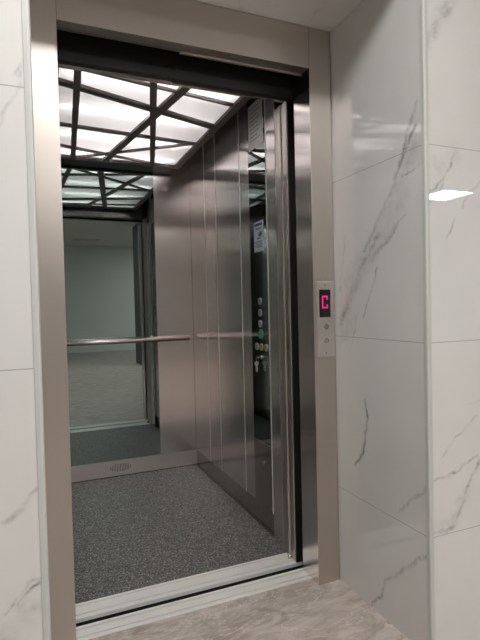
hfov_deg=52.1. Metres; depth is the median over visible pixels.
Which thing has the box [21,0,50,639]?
trim
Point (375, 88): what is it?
wall
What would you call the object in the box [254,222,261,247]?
print
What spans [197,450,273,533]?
baseboard
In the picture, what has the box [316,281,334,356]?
panel
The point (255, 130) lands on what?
plate
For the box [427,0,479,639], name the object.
wall
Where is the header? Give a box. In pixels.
[58,64,283,102]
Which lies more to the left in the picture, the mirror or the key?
the mirror
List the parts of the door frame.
plate, door header, sliding plate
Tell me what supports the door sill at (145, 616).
attached to the floor at (303, 610)
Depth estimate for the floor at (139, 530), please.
2.37 m
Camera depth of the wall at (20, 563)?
1.03 m
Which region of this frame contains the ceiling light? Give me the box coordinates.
[58,68,249,168]
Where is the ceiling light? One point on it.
(103, 118)
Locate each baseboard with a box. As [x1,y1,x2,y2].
[71,448,196,482]
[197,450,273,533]
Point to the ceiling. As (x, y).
(324, 15)
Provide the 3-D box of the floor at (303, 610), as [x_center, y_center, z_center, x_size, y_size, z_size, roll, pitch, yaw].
[3.097,1.061,-1.462,10.500,0.030,8.464,-2,2,-23]
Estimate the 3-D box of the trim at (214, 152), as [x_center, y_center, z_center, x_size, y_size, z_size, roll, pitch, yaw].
[-0.126,-0.130,2.914,0.013,2.066,0.006,-2,2,-23]
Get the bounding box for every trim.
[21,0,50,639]
[71,464,273,535]
[203,158,210,454]
[214,152,221,457]
[237,111,246,490]
[419,0,434,639]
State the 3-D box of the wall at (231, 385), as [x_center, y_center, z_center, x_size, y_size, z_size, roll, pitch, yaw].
[-0.069,-0.076,2.774,0.035,2.170,1.302,-2,2,-23]
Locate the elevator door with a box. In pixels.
[274,101,302,562]
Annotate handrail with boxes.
[67,335,189,345]
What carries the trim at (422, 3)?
attached to the wall at (375, 88)
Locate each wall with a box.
[0,0,42,639]
[153,159,195,452]
[189,100,283,547]
[329,0,427,639]
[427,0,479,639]
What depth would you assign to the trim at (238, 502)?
3.09 m
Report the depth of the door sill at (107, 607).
1.90 m
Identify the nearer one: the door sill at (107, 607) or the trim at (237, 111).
the door sill at (107, 607)
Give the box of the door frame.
[30,0,338,639]
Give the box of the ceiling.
[192,0,363,32]
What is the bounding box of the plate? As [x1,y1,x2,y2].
[247,99,263,151]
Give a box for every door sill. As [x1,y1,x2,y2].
[75,553,302,626]
[76,568,311,639]
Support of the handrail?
attached to the wall at (172, 221)
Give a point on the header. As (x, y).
(76, 68)
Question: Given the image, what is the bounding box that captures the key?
[254,356,258,371]
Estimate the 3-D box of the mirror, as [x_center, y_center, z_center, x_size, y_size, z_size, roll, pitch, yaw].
[-0.907,-0.118,3.123,0.764,2.055,0.005,-2,2,-23]
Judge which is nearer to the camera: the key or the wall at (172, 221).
the key
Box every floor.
[71,465,286,603]
[89,579,408,639]
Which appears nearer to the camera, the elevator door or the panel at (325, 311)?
the panel at (325, 311)
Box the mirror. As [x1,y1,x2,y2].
[61,158,160,465]
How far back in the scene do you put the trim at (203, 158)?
3.10 m
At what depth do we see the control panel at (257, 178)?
2.37 m
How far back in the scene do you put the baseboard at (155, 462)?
3.23 m
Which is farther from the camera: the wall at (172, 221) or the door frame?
the wall at (172, 221)
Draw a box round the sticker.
[254,220,263,252]
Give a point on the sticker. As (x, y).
(258, 226)
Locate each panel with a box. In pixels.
[247,98,273,513]
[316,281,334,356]

